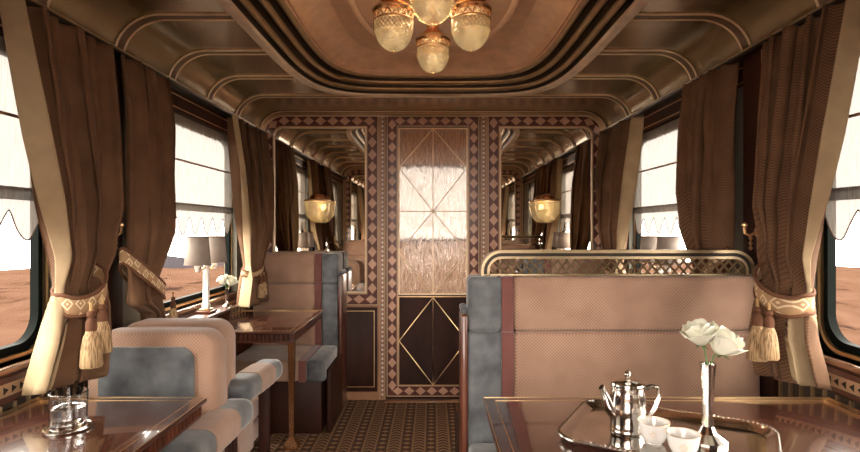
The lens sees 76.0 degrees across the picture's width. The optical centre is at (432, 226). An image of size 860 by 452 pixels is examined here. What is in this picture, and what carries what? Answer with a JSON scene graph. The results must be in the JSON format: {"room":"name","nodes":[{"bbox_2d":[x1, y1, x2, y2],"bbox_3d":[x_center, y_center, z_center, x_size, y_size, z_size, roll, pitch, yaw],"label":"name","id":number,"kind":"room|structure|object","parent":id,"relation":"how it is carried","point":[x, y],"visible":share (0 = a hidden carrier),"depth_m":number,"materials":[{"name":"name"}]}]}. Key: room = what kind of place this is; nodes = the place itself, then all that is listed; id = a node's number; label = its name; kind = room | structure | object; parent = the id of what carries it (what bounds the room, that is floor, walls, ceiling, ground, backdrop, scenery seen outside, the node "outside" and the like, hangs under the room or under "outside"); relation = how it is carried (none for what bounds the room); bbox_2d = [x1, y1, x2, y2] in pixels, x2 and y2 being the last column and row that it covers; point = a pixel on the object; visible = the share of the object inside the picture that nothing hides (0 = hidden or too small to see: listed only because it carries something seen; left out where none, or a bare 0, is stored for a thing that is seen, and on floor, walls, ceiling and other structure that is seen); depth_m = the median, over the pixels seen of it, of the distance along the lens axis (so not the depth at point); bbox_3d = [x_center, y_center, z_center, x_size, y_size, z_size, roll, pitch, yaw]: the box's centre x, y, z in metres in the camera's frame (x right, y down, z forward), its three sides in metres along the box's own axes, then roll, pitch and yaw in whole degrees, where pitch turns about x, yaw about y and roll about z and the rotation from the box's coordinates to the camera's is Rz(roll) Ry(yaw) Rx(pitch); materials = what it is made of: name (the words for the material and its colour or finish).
{"room":"train carriage","nodes":[
{"label":"train carriage","id":0,"kind":"room"},
{"bbox_2d":[0,16,252,404],"bbox_3d":[-1.386,0.297,2.260,0.088,2.075,3.980,0,0,0],"label":"wall","id":1,"kind":"structure","parent":0,"point":[183,105],"depth_m":3.09,"materials":[{"name":"brown wood"}]},
{"bbox_2d":[0,36,38,240],"bbox_3d":[-1.365,-0.279,1.365,0.017,0.653,1.134,0,0,0],"label":"blind","id":2,"kind":"object","parent":1,"relation":"attached to","point":[16,193],"visible":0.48,"depth_m":1.78,"materials":[{"name":"fabric"}]},
{"bbox_2d":[0,224,47,375],"bbox_3d":[-1.365,-0.076,1.365,0.085,1.068,1.370,0,0,0],"label":"window","id":3,"kind":"structure","parent":1,"relation":"in","point":[24,346],"depth_m":1.92,"materials":[{"name":"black metal"}]},
{"bbox_2d":[0,369,87,412],"bbox_3d":[-1.337,0.620,1.280,0.016,0.300,1.760,0,0,0],"label":"trim","id":4,"kind":"structure","parent":1,"relation":"attached to","point":[11,386],"depth_m":1.75,"materials":[{"name":"brown wood"}]},
{"bbox_2d":[0,0,124,395],"bbox_3d":[-1.238,-0.094,1.918,0.226,1.244,0.497,0,0,0],"label":"curtain","id":5,"kind":"object","parent":1,"relation":"hanging from","point":[64,81],"visible":0.92,"depth_m":1.83,"materials":[{"name":"brown fabric"}]},
{"bbox_2d":[50,262,112,368],"bbox_3d":[-1.177,0.290,1.863,0.198,0.332,0.214,0,0,0],"label":"tieback","id":6,"kind":"object","parent":5,"relation":"attached to","point":[97,338],"visible":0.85,"depth_m":1.79,"materials":[{"name":"beige fabric"}]},
{"bbox_2d":[107,55,122,329],"bbox_3d":[-1.330,0.310,2.235,0.030,2.049,0.210,0,0,0],"label":"trim","id":7,"kind":"structure","parent":1,"relation":"attached to","point":[115,281],"depth_m":2.30,"materials":[{"name":"brown wood"}]},
{"bbox_2d":[117,222,124,247],"bbox_3d":[-1.284,0.038,2.225,0.069,0.116,0.044,0,0,0],"label":"curtain hook","id":8,"kind":"object","parent":1,"relation":"attached to","point":[122,225],"visible":0.2,"depth_m":2.22,"materials":[{"name":"gold metal"}]},
{"bbox_2d":[26,0,266,132],"bbox_3d":[-1.312,-0.724,2.260,0.066,0.019,3.980,0,0,0],"label":"trim","id":9,"kind":"structure","parent":1,"relation":"attached to","point":[174,84],"depth_m":2.60,"materials":[{"name":"brown wood"}]},
{"bbox_2d":[120,54,175,319],"bbox_3d":[-1.268,-0.094,2.460,0.158,1.244,0.482,0,0,0],"label":"curtain","id":10,"kind":"object","parent":1,"relation":"hanging from","point":[150,126],"visible":0.83,"depth_m":2.37,"materials":[{"name":"brown fabric"}]},
{"bbox_2d":[118,247,177,317],"bbox_3d":[-1.235,0.268,2.345,0.139,0.378,0.306,0,0,13],"label":"tieback","id":11,"kind":"object","parent":10,"relation":"attached to","point":[127,259],"visible":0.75,"depth_m":2.27,"materials":[{"name":"brown fabric"}]},
{"bbox_2d":[163,202,236,317],"bbox_3d":[-1.365,-0.076,3.165,0.085,1.068,1.370,0,0,0],"label":"window","id":12,"kind":"structure","parent":1,"relation":"in","point":[182,302],"depth_m":3.38,"materials":[{"name":"gold metal"}]},
{"bbox_2d":[174,112,231,235],"bbox_3d":[-1.365,-0.279,3.165,0.017,0.653,1.134,0,0,0],"label":"blind","id":13,"kind":"object","parent":1,"relation":"attached to","point":[203,187],"visible":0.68,"depth_m":3.23,"materials":[{"name":"fabric"}]},
{"bbox_2d":[181,305,238,319],"bbox_3d":[-1.268,0.520,3.140,0.155,0.085,0.480,0,0,0],"label":"shelf","id":14,"kind":"object","parent":1,"relation":"attached to","point":[222,313],"visible":0.38,"depth_m":3.16,"materials":[{"name":"brown wood"}]},
{"bbox_2d":[184,236,227,313],"bbox_3d":[-1.262,0.264,3.065,0.139,0.425,0.369,0,0,0],"label":"table lamp","id":15,"kind":"object","parent":14,"relation":"on","point":[204,251],"visible":1,"depth_m":3.02,"materials":[{"name":"white fabric"}]},
{"bbox_2d":[222,288,230,308],"bbox_3d":[-1.215,0.420,3.240,0.052,0.115,0.052,0,0,0],"label":"bud vase","id":16,"kind":"object","parent":14,"relation":"on","point":[226,305],"visible":1,"depth_m":3.23,"materials":[{"name":"silver metal"}]},
{"bbox_2d":[216,274,238,288],"bbox_3d":[-1.208,0.335,3.234,0.126,0.116,0.085,0,0,-13],"label":"bunch","id":17,"kind":"object","parent":16,"relation":"in","point":[230,280],"visible":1,"depth_m":3.21,"materials":[{"name":"white plant"}]},
{"bbox_2d":[178,296,245,317],"bbox_3d":[-1.337,0.620,3.160,0.016,0.300,1.580,0,0,0],"label":"trim","id":18,"kind":"structure","parent":1,"relation":"attached to","point":[232,301],"depth_m":3.60,"materials":[{"name":"brown wood"}]},
{"bbox_2d":[227,115,273,308],"bbox_3d":[-1.261,-0.093,3.851,0.180,1.243,0.702,0,0,0],"label":"curtain","id":19,"kind":"object","parent":1,"relation":"hanging from","point":[251,169],"visible":0.97,"depth_m":3.70,"materials":[{"name":"brown fabric"}]},
{"bbox_2d":[241,260,267,297],"bbox_3d":[-1.215,0.348,3.770,0.152,0.258,0.357,0,0,0],"label":"tieback","id":20,"kind":"object","parent":19,"relation":"attached to","point":[262,287],"visible":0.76,"depth_m":3.71,"materials":[{"name":"beige fabric"}]},
{"bbox_2d":[250,400,458,451],"bbox_3d":[0.000,1.360,2.260,2.690,0.050,3.980,0,0,0],"label":"floor","id":21,"kind":"structure","parent":0,"point":[361,425],"depth_m":3.61,"materials":[{"name":"carpet"}]},
{"bbox_2d":[0,397,206,451],"bbox_3d":[-1.041,0.952,1.387,0.568,0.765,0.914,0,0,0],"label":"dining table","id":22,"kind":"object","parent":21,"relation":"on","point":[121,424],"visible":0.87,"depth_m":1.60,"materials":[{"name":"brown wood"}]},
{"bbox_2d":[42,419,93,436],"bbox_3d":[-1.030,0.567,1.555,0.124,0.006,0.124,0,0,0],"label":"coaster","id":23,"kind":"object","parent":22,"relation":"on","point":[45,431],"visible":0.56,"depth_m":1.52,"materials":[{"name":"silver metal"}]},
{"bbox_2d":[48,387,88,431],"bbox_3d":[-1.030,0.514,1.555,0.096,0.099,0.096,0,0,0],"label":"tumbler","id":24,"kind":"object","parent":23,"relation":"on","point":[67,407],"visible":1,"depth_m":1.52,"materials":[{"name":"clear glass"}]},
{"bbox_2d":[88,327,252,451],"bbox_3d":[-0.984,0.860,1.870,0.563,0.950,0.660,0,0,0],"label":"armchair","id":25,"kind":"object","parent":21,"relation":"on","point":[144,361],"visible":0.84,"depth_m":1.98,"materials":[{"name":"grey fabric"}]},
{"bbox_2d":[128,318,282,451],"bbox_3d":[-1.006,0.860,2.508,0.518,0.950,0.594,0,0,0],"label":"armchair","id":26,"kind":"object","parent":21,"relation":"on","point":[253,383],"visible":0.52,"depth_m":2.34,"materials":[{"name":"grey fabric"}]},
{"bbox_2d":[253,396,257,419],"bbox_3d":[-1.055,0.905,2.585,0.360,0.110,0.440,0,0,0],"label":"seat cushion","id":27,"kind":"object","parent":26,"relation":"on","point":[255,400],"depth_m":2.73,"materials":[{"name":"beige fabric"}]},
{"bbox_2d":[227,310,323,449],"bbox_3d":[-1.038,0.952,3.385,0.575,0.765,0.790,0,0,0],"label":"dining table","id":28,"kind":"object","parent":21,"relation":"on","point":[250,326],"visible":0.71,"depth_m":3.31,"materials":[{"name":"brown wood"}]},
{"bbox_2d":[236,252,346,432],"bbox_3d":[-0.988,0.764,3.860,0.655,1.141,0.720,0,0,0],"label":"bench","id":29,"kind":"object","parent":21,"relation":"on","point":[296,280],"visible":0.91,"depth_m":3.99,"materials":[{"name":"grey fabric"}]},
{"bbox_2d":[236,345,312,381],"bbox_3d":[-1.087,0.921,3.744,0.457,0.137,0.488,0,0,0],"label":"seat cushion","id":30,"kind":"object","parent":29,"relation":"on","point":[256,353],"depth_m":3.62,"materials":[{"name":"beige fabric"}]},
{"bbox_2d":[455,275,516,451],"bbox_3d":[0.635,0.767,2.542,1.050,1.135,0.555,0,0,0],"label":"bench","id":31,"kind":"object","parent":21,"relation":"on","point":[457,413],"visible":0.06,"depth_m":2.29,"materials":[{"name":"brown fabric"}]},
{"bbox_2d":[521,259,604,272],"bbox_3d":[0.988,0.764,3.860,0.655,1.141,0.720,0,0,0],"label":"bench","id":32,"kind":"object","parent":21,"relation":"on","point":[525,261],"visible":0.02,"depth_m":4.00,"materials":[{"name":"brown fabric"}]},
{"bbox_2d":[460,276,759,451],"bbox_3d":[0.713,0.767,1.978,1.205,1.135,0.555,0,0,0],"label":"bench","id":33,"kind":"object","parent":21,"relation":"on","point":[574,335],"visible":0.78,"depth_m":2.20,"materials":[{"name":"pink fabric"}]},
{"bbox_2d":[480,250,754,275],"bbox_3d":[0.753,0.146,2.263,1.117,0.105,0.055,0,0,0],"label":"grille","id":34,"kind":"object","parent":33,"relation":"on","point":[746,264],"visible":0.98,"depth_m":2.24,"materials":[{"name":"gold metal"}]},
{"bbox_2d":[483,397,859,451],"bbox_3d":[0.747,0.952,1.387,1.157,0.765,0.914,0,0,0],"label":"dining table","id":35,"kind":"object","parent":21,"relation":"on","point":[517,424],"visible":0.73,"depth_m":1.65,"materials":[{"name":"brown wood"}]},
{"bbox_2d":[557,398,781,451],"bbox_3d":[0.631,0.557,1.483,0.524,0.024,0.391,0,0,30],"label":"serving tray","id":36,"kind":"object","parent":35,"relation":"on","point":[588,425],"visible":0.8,"depth_m":1.51,"materials":[{"name":"silver metal"}]},
{"bbox_2d":[599,369,661,435],"bbox_3d":[0.548,0.481,1.528,0.155,0.168,0.101,0,0,27],"label":"teapot","id":37,"kind":"object","parent":36,"relation":"on","point":[626,400],"visible":0.94,"depth_m":1.50,"materials":[{"name":"silver metal"}]},
{"bbox_2d":[637,416,670,445],"bbox_3d":[0.579,0.536,1.442,0.081,0.057,0.081,0,0,0],"label":"tea cup","id":38,"kind":"object","parent":36,"relation":"on","point":[652,429],"visible":0.98,"depth_m":1.42,"materials":[{"name":"white ceramic"}]},
{"bbox_2d":[666,427,701,451],"bbox_3d":[0.618,0.536,1.358,0.081,0.057,0.081,0,0,0],"label":"tea cup","id":39,"kind":"object","parent":36,"relation":"on","point":[680,439],"visible":1,"depth_m":1.34,"materials":[{"name":"white ceramic"}]},
{"bbox_2d":[696,362,728,451],"bbox_3d":[0.702,0.456,1.405,0.096,0.215,0.096,0,0,0],"label":"bud vase","id":40,"kind":"object","parent":36,"relation":"on","point":[711,440],"visible":0.88,"depth_m":1.39,"materials":[{"name":"silver metal"}]},
{"bbox_2d":[679,318,748,364],"bbox_3d":[0.716,0.308,1.408,0.159,0.142,0.106,0,0,18],"label":"bunch","id":41,"kind":"object","parent":40,"relation":"in","point":[722,340],"visible":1,"depth_m":1.39,"materials":[{"name":"white plant"}]},
{"bbox_2d":[49,0,816,127],"bbox_3d":[0.000,-0.814,2.260,2.690,0.172,3.980,0,0,0],"label":"ceiling","id":42,"kind":"structure","parent":0,"point":[160,45],"depth_m":2.73,"materials":[{"name":"brown wood"}]},
{"bbox_2d":[231,0,634,93],"bbox_3d":[0.000,-0.918,2.260,1.600,0.040,2.900,0,0,0],"label":"trim","id":43,"kind":"structure","parent":42,"relation":"attached to","point":[246,7],"depth_m":3.04,"materials":[{"name":"brown wood"}]},
{"bbox_2d":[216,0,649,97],"bbox_3d":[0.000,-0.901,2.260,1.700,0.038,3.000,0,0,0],"label":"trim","id":44,"kind":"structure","parent":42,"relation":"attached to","point":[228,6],"depth_m":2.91,"materials":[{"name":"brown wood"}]},
{"bbox_2d":[284,0,581,76],"bbox_3d":[0.000,-1.023,2.260,1.300,0.106,2.600,0,0,0],"label":"ceiling","id":45,"kind":"structure","parent":0,"point":[522,31],"depth_m":3.06,"materials":[{"name":"brown wood"}]},
{"bbox_2d":[372,0,491,74],"bbox_3d":[0.000,-0.885,2.260,0.599,0.346,0.999,0,0,-3],"label":"chandelier","id":46,"kind":"object","parent":45,"relation":"hanging from","point":[394,11],"visible":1,"depth_m":2.31,"materials":[{"name":"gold metal"}]},
{"bbox_2d":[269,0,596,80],"bbox_3d":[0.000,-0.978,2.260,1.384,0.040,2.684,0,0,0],"label":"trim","id":47,"kind":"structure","parent":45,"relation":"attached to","point":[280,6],"depth_m":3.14,"materials":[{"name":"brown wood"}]},
{"bbox_2d":[260,111,605,399],"bbox_3d":[0.000,0.102,4.290,2.860,2.465,0.080,0,0,0],"label":"wall","id":48,"kind":"structure","parent":0,"point":[350,395],"depth_m":4.25,"materials":[{"name":"brown wood"}]},
{"bbox_2d":[263,115,377,304],"bbox_3d":[-0.872,-0.130,4.242,0.899,1.468,0.012,0,0,0],"label":"wall mirror","id":49,"kind":"object","parent":48,"relation":"attached to","point":[334,158],"visible":0.72,"depth_m":4.24,"materials":[{"name":"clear mirror"}]},
{"bbox_2d":[304,194,329,204],"bbox_3d":[-0.868,-0.140,4.132,0.195,0.220,0.212,0,0,0],"label":"lamp","id":50,"kind":"object","parent":49,"relation":"attached to","point":[320,199],"visible":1,"depth_m":4.08,"materials":[{"name":"gold glass"}]},
{"bbox_2d":[275,128,364,291],"bbox_3d":[-0.872,-0.131,4.241,0.713,1.278,0.001,0,0,0],"label":"mirror glass","id":51,"kind":"object","parent":49,"relation":"attached to","point":[327,162],"depth_m":4.24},
{"bbox_2d":[337,307,376,391],"bbox_3d":[-0.865,0.945,4.244,0.870,0.650,0.012,0,0,0],"label":"wall panel","id":52,"kind":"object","parent":48,"relation":"attached to","point":[361,321],"depth_m":4.24,"materials":[{"name":"brown wood"}]},
{"bbox_2d":[380,117,384,399],"bbox_3d":[-0.390,0.235,4.245,0.044,2.200,0.010,0,0,0],"label":"trim","id":53,"kind":"structure","parent":48,"relation":"attached to","point":[382,119],"depth_m":4.24,"materials":[{"name":"brown wood"}]},
{"bbox_2d":[384,399,458,402],"bbox_3d":[0.000,1.332,4.215,0.740,0.006,0.070,0,0,0],"label":"trim","id":54,"kind":"structure","parent":48,"relation":"attached to","point":[386,400],"depth_m":4.19,"materials":[{"name":"orange metal"}]},
{"bbox_2d":[385,117,480,398],"bbox_3d":[0.000,0.233,4.262,0.740,2.205,0.056,0,0,0],"label":"door","id":55,"kind":"structure","parent":48,"relation":"in","point":[433,164],"depth_m":4.25,"materials":[{"name":"brown wood"}]},
{"bbox_2d":[260,111,605,249],"bbox_3d":[0.000,-0.287,4.243,2.678,1.214,0.014,0,0,0],"label":"trim","id":56,"kind":"structure","parent":48,"relation":"attached to","point":[280,112],"depth_m":4.24,"materials":[{"name":"gold metal"}]},
{"bbox_2d":[481,117,485,261],"bbox_3d":[0.390,0.235,4.245,0.044,2.200,0.010,0,0,0],"label":"trim","id":57,"kind":"structure","parent":48,"relation":"attached to","point":[483,119],"depth_m":4.24,"materials":[{"name":"brown wood"}]},
{"bbox_2d":[488,115,602,272],"bbox_3d":[0.872,-0.130,4.242,0.899,1.468,0.012,0,0,0],"label":"wall mirror","id":58,"kind":"object","parent":48,"relation":"attached to","point":[529,158],"visible":0.66,"depth_m":4.24,"materials":[{"name":"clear mirror"}]},
{"bbox_2d":[534,194,560,204],"bbox_3d":[0.858,-0.140,4.132,0.195,0.220,0.212,0,0,0],"label":"lamp","id":59,"kind":"object","parent":58,"relation":"attached to","point":[544,199],"visible":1,"depth_m":4.08,"materials":[{"name":"gold glass"}]},
{"bbox_2d":[624,62,859,402],"bbox_3d":[1.386,0.297,2.260,0.088,2.075,3.980,0,0,0],"label":"wall","id":60,"kind":"structure","parent":0,"point":[668,112],"depth_m":2.43,"materials":[{"name":"brown wood"}]},
{"bbox_2d":[115,13,750,50],"bbox_3d":[0.000,-0.812,2.347,2.692,0.178,0.070,0,0,0],"label":"trim","id":61,"kind":"structure","parent":60,"relation":"attached to","point":[127,33],"depth_m":2.35,"materials":[{"name":"brown wood"}]},
{"bbox_2d":[169,49,696,79],"bbox_3d":[0.000,-0.812,2.819,2.692,0.178,0.070,0,0,0],"label":"trim","id":62,"kind":"structure","parent":60,"relation":"attached to","point":[185,59],"depth_m":2.82,"materials":[{"name":"gold metal"}]},
{"bbox_2d":[236,94,629,115],"bbox_3d":[0.000,-0.812,3.763,2.692,0.178,0.070,0,0,0],"label":"trim","id":63,"kind":"structure","parent":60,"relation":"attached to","point":[246,102],"depth_m":3.77,"materials":[{"name":"brown wood"}]},
{"bbox_2d":[207,75,658,100],"bbox_3d":[0.000,-0.812,3.291,2.692,0.178,0.070,0,0,0],"label":"trim","id":64,"kind":"structure","parent":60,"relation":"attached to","point":[219,84],"depth_m":3.29,"materials":[{"name":"gold metal"}]},
{"bbox_2d":[37,0,828,6],"bbox_3d":[0.000,-0.812,1.875,2.692,0.178,0.070,0,0,0],"label":"trim","id":65,"kind":"structure","parent":60,"relation":"attached to","point":[45,2],"depth_m":1.90,"materials":[{"name":"brown wood"}]},
{"bbox_2d":[595,115,643,272],"bbox_3d":[1.261,-0.094,3.850,0.180,1.244,0.703,0,0,0],"label":"curtain","id":66,"kind":"object","parent":60,"relation":"hanging from","point":[619,148],"visible":0.68,"depth_m":3.70,"materials":[{"name":"brown fabric"}]},
{"bbox_2d":[602,261,624,272],"bbox_3d":[1.215,0.348,3.770,0.152,0.258,0.357,0,0,0],"label":"tieback","id":67,"kind":"object","parent":66,"relation":"attached to","point":[606,270],"visible":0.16,"depth_m":3.73,"materials":[{"name":"gold wicker"}]},
{"bbox_2d":[634,214,640,272],"bbox_3d":[1.365,-0.076,3.165,0.085,1.068,1.370,0,0,0],"label":"window","id":68,"kind":"structure","parent":60,"relation":"in","point":[637,237],"depth_m":3.72,"materials":[{"name":"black metal"}]},
{"bbox_2d":[634,118,679,234],"bbox_3d":[1.365,-0.279,3.165,0.017,0.653,1.134,0,0,0],"label":"blind","id":69,"kind":"object","parent":60,"relation":"attached to","point":[655,195],"visible":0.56,"depth_m":3.33,"materials":[{"name":"fabric"}]},
{"bbox_2d":[676,62,739,272],"bbox_3d":[1.267,-0.094,2.580,0.168,1.244,0.462,0,0,0],"label":"curtain","id":70,"kind":"object","parent":60,"relation":"hanging from","point":[705,163],"visible":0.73,"depth_m":2.48,"materials":[{"name":"brown fabric"}]},
{"bbox_2d":[696,246,730,272],"bbox_3d":[1.235,0.268,2.450,0.139,0.378,0.264,0,0,-16],"label":"tieback","id":71,"kind":"object","parent":70,"relation":"attached to","point":[710,265],"visible":0.07,"depth_m":2.34,"materials":[{"name":"gold wicker"}]},
{"bbox_2d":[599,0,845,132],"bbox_3d":[1.312,-0.724,2.260,0.066,0.019,3.980,0,0,0],"label":"trim","id":72,"kind":"structure","parent":60,"relation":"attached to","point":[816,12],"depth_m":2.36,"materials":[{"name":"brown wood"}]},
{"bbox_2d":[741,222,756,250],"bbox_3d":[1.284,0.038,2.225,0.069,0.116,0.044,0,0,0],"label":"curtain hook","id":73,"kind":"object","parent":60,"relation":"attached to","point":[744,225],"visible":0.74,"depth_m":2.22,"materials":[{"name":"gold metal"}]},
{"bbox_2d":[743,49,777,396],"bbox_3d":[1.330,0.310,2.235,0.030,2.049,0.210,0,0,0],"label":"trim","id":74,"kind":"structure","parent":60,"relation":"attached to","point":[751,64],"depth_m":2.28,"materials":[{"name":"brown wood"}]},
{"bbox_2d":[748,0,859,390],"bbox_3d":[1.245,-0.094,1.917,0.212,1.244,0.498,0,0,0],"label":"curtain","id":75,"kind":"object","parent":60,"relation":"hanging from","point":[809,70],"visible":0.88,"depth_m":1.84,"materials":[{"name":"brown fabric"}]},
{"bbox_2d":[746,261,815,361],"bbox_3d":[1.177,0.290,1.885,0.198,0.332,0.243,0,0,0],"label":"tieback","id":76,"kind":"object","parent":75,"relation":"attached to","point":[762,344],"visible":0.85,"depth_m":1.81,"materials":[{"name":"beige fabric"}]},
{"bbox_2d":[778,365,859,409],"bbox_3d":[1.337,0.620,1.280,0.016,0.300,1.760,0,0,0],"label":"trim","id":77,"kind":"structure","parent":60,"relation":"attached to","point":[843,382],"depth_m":1.82,"materials":[{"name":"brown wood"}]},
{"bbox_2d":[818,219,859,373],"bbox_3d":[1.365,-0.076,1.365,0.085,1.068,1.370,0,0,0],"label":"window","id":78,"kind":"structure","parent":60,"relation":"in","point":[832,340],"depth_m":1.92,"materials":[{"name":"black metal"}]},
{"bbox_2d":[825,56,859,240],"bbox_3d":[1.365,-0.279,1.365,0.017,0.653,1.134,0,0,0],"label":"blind","id":79,"kind":"object","parent":60,"relation":"attached to","point":[843,205],"visible":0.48,"depth_m":1.81,"materials":[{"name":"fabric"}]},
{"bbox_3d":[1.268,0.521,3.140,0.155,0.085,0.480,0,0,0],"label":"shelf","id":80,"kind":"object","parent":60,"relation":"attached to","visible":0},
{"bbox_2d":[640,236,681,272],"bbox_3d":[1.262,0.264,3.065,0.139,0.425,0.369,0,0,0],"label":"table lamp","id":81,"kind":"object","parent":80,"relation":"on","point":[647,242],"visible":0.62,"depth_m":2.94,"materials":[{"name":"white fabric"}]},
{"label":"outside","id":82,"kind":"structure","parent":0,"visible":0},
{"bbox_2d":[0,262,859,346],"bbox_3d":[0.000,7.324,0.000,240.000,2.189,240.000,0,0,0],"label":"ground","id":83,"kind":"structure","parent":82,"point":[15,283],"depth_m":60.54,"materials":[{"name":"orange sand"}]},
{"bbox_2d":[163,256,223,267],"bbox_3d":[-56.231,6.372,104.378,39.647,3.496,23.840,0,0,0],"label":"hill","id":84,"kind":"structure","parent":83,"relation":"on","point":[177,262],"depth_m":101.55,"materials":[{"name":"grey stone"}]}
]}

